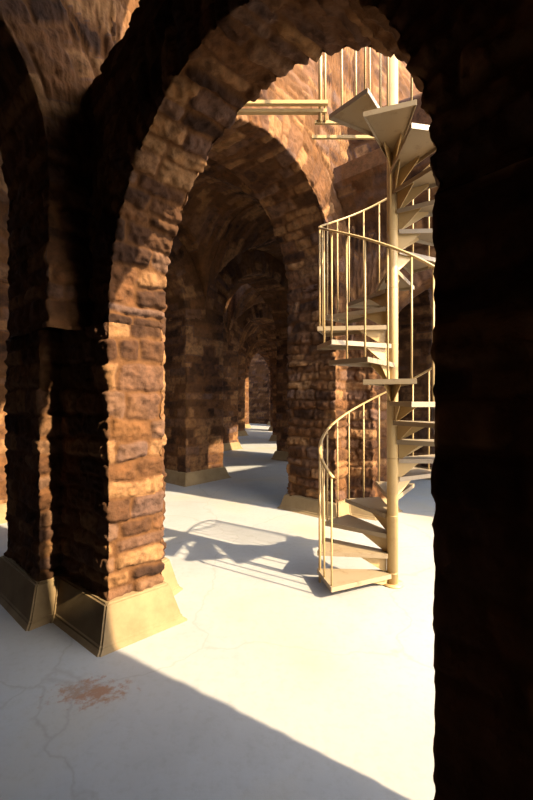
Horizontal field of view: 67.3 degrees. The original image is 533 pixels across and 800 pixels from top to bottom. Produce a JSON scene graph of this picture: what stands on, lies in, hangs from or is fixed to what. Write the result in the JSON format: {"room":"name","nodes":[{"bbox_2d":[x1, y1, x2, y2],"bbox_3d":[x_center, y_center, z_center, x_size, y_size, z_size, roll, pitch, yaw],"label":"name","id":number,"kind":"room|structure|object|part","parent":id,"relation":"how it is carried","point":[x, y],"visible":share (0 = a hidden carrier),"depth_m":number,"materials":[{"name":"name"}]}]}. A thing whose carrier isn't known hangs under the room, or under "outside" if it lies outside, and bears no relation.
{"room":"vaulted stone cellar","nodes":[
{"label":"vaulted stone cellar","id":0,"kind":"room"},
{"bbox_2d":[0,423,434,799],"bbox_3d":[0.000,1.850,14.000,44.000,0.300,40.000,0,0,0],"label":"floor","id":1,"kind":"structure","parent":0,"point":[275,683],"depth_m":2.47,"materials":[{"name":"concrete"}]},
{"bbox_2d":[0,282,9,523],"bbox_3d":[-4.164,0.005,5.766,1.150,3.390,1.270,0,0,41],"label":"stone pier","id":2,"kind":"object","parent":1,"relation":"on","point":[4,312],"visible":0.18,"depth_m":5.62,"materials":[{"name":"brown stone"}]},
{"bbox_2d":[0,166,186,656],"bbox_3d":[-1.502,0.005,3.486,1.875,3.390,1.176,0,0,41],"label":"stone pier","id":3,"kind":"object","parent":1,"relation":"on","point":[85,439],"visible":0.94,"depth_m":3.02,"materials":[{"name":"brown stone"}]},
{"bbox_2d":[0,0,116,206],"bbox_3d":[-2.822,-3.775,2.048,0.958,4.250,3.874,0,0,42],"label":"vaulted ceiling","id":4,"kind":"structure","parent":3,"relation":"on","point":[52,51],"depth_m":2.93,"materials":[{"name":"brown stone"}]},
{"bbox_2d":[111,0,353,293],"bbox_3d":[-0.288,-4.575,4.934,0.956,5.850,3.870,0,0,41],"label":"stone arch","id":5,"kind":"object","parent":3,"relation":"on","point":[290,174],"visible":0.39,"depth_m":5.43,"materials":[{"name":"brown stone"}]},
{"bbox_2d":[88,0,532,328],"bbox_3d":[-0.142,-1.475,2.046,0.505,1.850,4.039,0,0,-42],"label":"stone arch","id":6,"kind":"object","parent":3,"relation":"attached to","point":[180,75],"visible":0.92,"depth_m":2.02,"materials":[{"name":"brown stone"}]},
{"bbox_2d":[163,316,230,486],"bbox_3d":[-1.607,0.005,8.672,1.150,3.390,1.270,0,0,41],"label":"stone pier","id":7,"kind":"object","parent":1,"relation":"on","point":[193,366],"visible":0.95,"depth_m":8.29,"materials":[{"name":"brown stone"}]},
{"bbox_2d":[0,152,205,320],"bbox_3d":[-2.883,-2.875,7.217,0.958,2.450,3.870,0,0,41],"label":"stone arch","id":8,"kind":"object","parent":7,"relation":"on","point":[184,296],"visible":0.19,"depth_m":7.99,"materials":[{"name":"brown stone"}]},
{"bbox_2d":[205,249,287,340],"bbox_3d":[-0.330,-2.875,10.125,0.952,2.450,3.871,0,0,41],"label":"stone arch","id":9,"kind":"object","parent":7,"relation":"on","point":[259,269],"visible":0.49,"depth_m":9.76,"materials":[{"name":"brown stone"}]},
{"bbox_2d":[223,351,242,450],"bbox_3d":[-1.648,0.005,13.863,1.150,3.390,1.270,0,0,41],"label":"stone pier","id":10,"kind":"object","parent":1,"relation":"on","point":[230,363],"visible":0.38,"depth_m":13.68,"materials":[{"name":"brown stone"}]},
{"bbox_2d":[223,307,227,350],"bbox_3d":[-2.927,-2.875,12.410,0.951,2.450,3.870,0,0,41],"label":"stone arch","id":11,"kind":"object","parent":10,"relation":"on","point":[225,316],"visible":0.05,"depth_m":13.50,"materials":[{"name":"brown stone"}]},
{"bbox_2d":[227,303,276,359],"bbox_3d":[-0.372,-2.875,15.317,0.957,2.450,3.870,0,0,41],"label":"stone arch","id":12,"kind":"object","parent":10,"relation":"on","point":[259,314],"visible":0.38,"depth_m":14.70,"materials":[{"name":"brown stone"}]},
{"bbox_2d":[238,364,248,436],"bbox_3d":[-1.689,0.005,19.054,1.150,3.390,1.270,0,0,41],"label":"stone pier","id":13,"kind":"object","parent":1,"relation":"on","point":[241,368],"visible":0.31,"depth_m":18.96,"materials":[{"name":"brown stone"}]},
{"bbox_2d":[245,372,250,427],"bbox_3d":[-1.730,0.005,24.245,1.150,3.390,1.270,0,0,41],"label":"stone pier","id":14,"kind":"object","parent":1,"relation":"on","point":[247,425],"visible":0.19,"depth_m":24.18,"materials":[{"name":"brown stone"}]},
{"bbox_2d":[245,345,269,375],"bbox_3d":[-0.449,-2.875,25.695,0.940,2.450,3.870,0,0,41],"label":"stone arch","id":15,"kind":"object","parent":14,"relation":"on","point":[259,349],"visible":0.3,"depth_m":24.85,"materials":[{"name":"brown stone"}]},
{"bbox_2d":[267,376,269,424],"bbox_3d":[0.827,0.005,27.150,1.150,3.390,1.270,0,0,41],"label":"stone pier","id":16,"kind":"object","parent":1,"relation":"on","point":[268,423],"visible":0.03,"depth_m":27.03,"materials":[{"name":"brown stone"}]},
{"bbox_2d":[268,370,272,430],"bbox_3d":[0.868,0.005,21.959,1.150,3.390,1.270,0,0,41],"label":"stone pier","id":17,"kind":"object","parent":1,"relation":"on","point":[271,371],"visible":0.11,"depth_m":21.82,"materials":[{"name":"brown stone"}]},
{"bbox_2d":[238,329,272,369],"bbox_3d":[-0.410,-2.875,20.506,0.953,2.450,3.870,0,0,41],"label":"stone arch","id":18,"kind":"object","parent":17,"relation":"on","point":[259,336],"visible":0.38,"depth_m":19.71,"materials":[{"name":"brown stone"}]},
{"bbox_2d":[268,359,276,440],"bbox_3d":[0.908,0.005,16.768,1.150,3.390,1.270,0,0,41],"label":"stone pier","id":19,"kind":"object","parent":1,"relation":"on","point":[274,367],"visible":0.16,"depth_m":16.61,"materials":[{"name":"brown stone"}]},
{"bbox_2d":[271,340,288,461],"bbox_3d":[0.949,0.005,11.577,1.150,3.390,1.270,0,0,41],"label":"stone pier","id":20,"kind":"object","parent":1,"relation":"on","point":[281,454],"visible":0.23,"depth_m":11.35,"materials":[{"name":"brown stone"}]},
{"bbox_2d":[237,47,436,591],"bbox_3d":[0.478,-1.025,3.700,2.757,5.450,1.384,0,0,0],"label":"spiral staircase","id":21,"kind":"structure","parent":1,"relation":"on","point":[403,148],"depth_m":3.66,"materials":[{"name":"beige metal"}]},
{"bbox_3d":[0.500,-3.095,3.720,0.033,1.010,0.033,0,0,22],"label":"railing post","id":22,"kind":"part","parent":21,"relation":"part of","materials":[{"name":"beige metal"}]},
{"bbox_3d":[0.499,1.093,3.757,0.026,1.215,0.068,0,0,0],"label":"newel post","id":23,"kind":"part","parent":21,"relation":"part of","materials":[{"name":"beige metal"}]},
{"bbox_3d":[0.545,-3.095,3.720,0.018,1.010,0.018,0,0,23],"label":"railing post","id":24,"kind":"part","parent":21,"relation":"part of","materials":[{"name":"beige metal"}]},
{"bbox_3d":[0.700,-3.095,3.720,0.018,1.010,0.018,0,0,23],"label":"railing post","id":25,"kind":"part","parent":21,"relation":"part of","materials":[{"name":"beige metal"}]},
{"bbox_3d":[0.790,-2.595,3.845,0.680,0.030,0.234,0,0,0],"label":"landing frame","id":26,"kind":"part","parent":21,"relation":"part of","materials":[{"name":"beige paint"}]},
{"bbox_3d":[0.830,-3.095,3.720,0.018,1.010,0.018,0,0,23],"label":"railing post","id":27,"kind":"part","parent":21,"relation":"part of","materials":[{"name":"beige metal"}]},
{"bbox_3d":[0.960,-3.095,3.720,0.018,1.010,0.018,0,0,23],"label":"railing post","id":28,"kind":"part","parent":21,"relation":"part of","materials":[{"name":"beige metal"}]},
{"bbox_3d":[1.165,-1.440,3.700,1.364,4.217,1.364,0,0,0],"label":"handrail","id":29,"kind":"part","parent":21,"relation":"part of","materials":[{"name":"beige metal"}]},
{"bbox_3d":[1.060,-3.095,3.720,0.022,1.010,0.022,0,0,-23],"label":"railing post","id":30,"kind":"part","parent":21,"relation":"part of","materials":[{"name":"beige metal"}]},
{"bbox_2d":[277,284,401,520],"bbox_3d":[1.153,0.005,6.242,1.566,3.390,1.250,0,0,41],"label":"stone pier","id":31,"kind":"object","parent":1,"relation":"on","point":[319,392],"visible":0.72,"depth_m":5.92,"materials":[{"name":"brown stone"}]},
{"bbox_2d":[345,93,435,358],"bbox_3d":[2.676,-2.375,5.416,3.341,3.650,0.552,0,0,30],"label":"stone arch","id":32,"kind":"object","parent":31,"relation":"attached to","point":[422,281],"visible":0.2,"depth_m":5.82,"materials":[{"name":"brown stone"}]},
{"bbox_2d":[398,322,434,479],"bbox_3d":[3.547,0.005,9.291,1.150,3.390,1.270,0,0,41],"label":"stone pier","id":33,"kind":"object","parent":1,"relation":"on","point":[422,333],"visible":0.29,"depth_m":8.80,"materials":[{"name":"brown stone"}]},
{"bbox_2d":[430,157,532,799],"bbox_3d":[1.070,0.005,0.692,1.380,3.390,1.670,0,0,-42],"label":"stone pier","id":34,"kind":"object","parent":1,"relation":"on","point":[481,352],"visible":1,"depth_m":0.98,"materials":[{"name":"brown stone"}]},
{"bbox_2d":[177,158,284,297],"bbox_3d":[0.178,-3.095,8.087,2.640,2.010,6.288,0,0,41],"label":"ceiling","id":35,"kind":"structure","parent":0,"point":[216,196],"depth_m":7.77,"materials":[{"name":"stone"}]},
{"bbox_2d":[223,281,246,313],"bbox_3d":[-1.735,-3.096,11.140,2.628,2.007,3.554,0,0,41],"label":"ceiling","id":36,"kind":"structure","parent":0,"point":[239,284],"depth_m":12.78,"materials":[{"name":"stone"}]},
{"bbox_2d":[227,284,264,336],"bbox_3d":[0.929,-3.096,14.167,2.636,2.008,3.888,0,0,41],"label":"ceiling","id":37,"kind":"structure","parent":0,"point":[246,296],"depth_m":13.44,"materials":[{"name":"stone"}]},
{"bbox_2d":[238,321,260,350],"bbox_3d":[0.893,-3.096,19.363,2.630,2.009,3.878,0,0,41],"label":"ceiling","id":38,"kind":"structure","parent":0,"point":[251,327],"depth_m":18.67,"materials":[{"name":"stone"}]},
{"bbox_2d":[246,342,259,355],"bbox_3d":[0.847,-3.095,24.560,2.628,2.009,3.878,0,0,41],"label":"ceiling","id":39,"kind":"structure","parent":0,"point":[255,344],"depth_m":23.96,"materials":[{"name":"stone"}]},
{"bbox_2d":[249,353,268,423],"bbox_3d":[4.582,-2.100,24.473,17.677,7.600,0.578,0,0,41],"label":"wall","id":40,"kind":"structure","parent":0,"point":[258,368],"depth_m":28.66,"materials":[{"name":"stone"}]},
{"bbox_2d":[333,148,438,248],"bbox_3d":[1.844,-2.690,5.267,1.920,1.203,0.582,0,0,41],"label":"ceiling","id":41,"kind":"structure","parent":0,"point":[360,183],"depth_m":5.52,"materials":[{"name":"stone"}]},
{"bbox_2d":[352,47,431,327],"bbox_3d":[2.268,-4.575,7.839,0.953,5.850,3.870,0,0,41],"label":"stone arch","id":42,"kind":"object","parent":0,"point":[422,303],"visible":0.04,"depth_m":7.37,"materials":[{"name":"brown stone"}]},
{"bbox_2d":[408,97,431,128],"bbox_3d":[3.567,-3.094,6.696,2.620,2.013,3.870,0,0,41],"label":"ceiling","id":43,"kind":"structure","parent":0,"point":[419,116],"depth_m":5.42,"materials":[{"name":"stone"}]}
]}

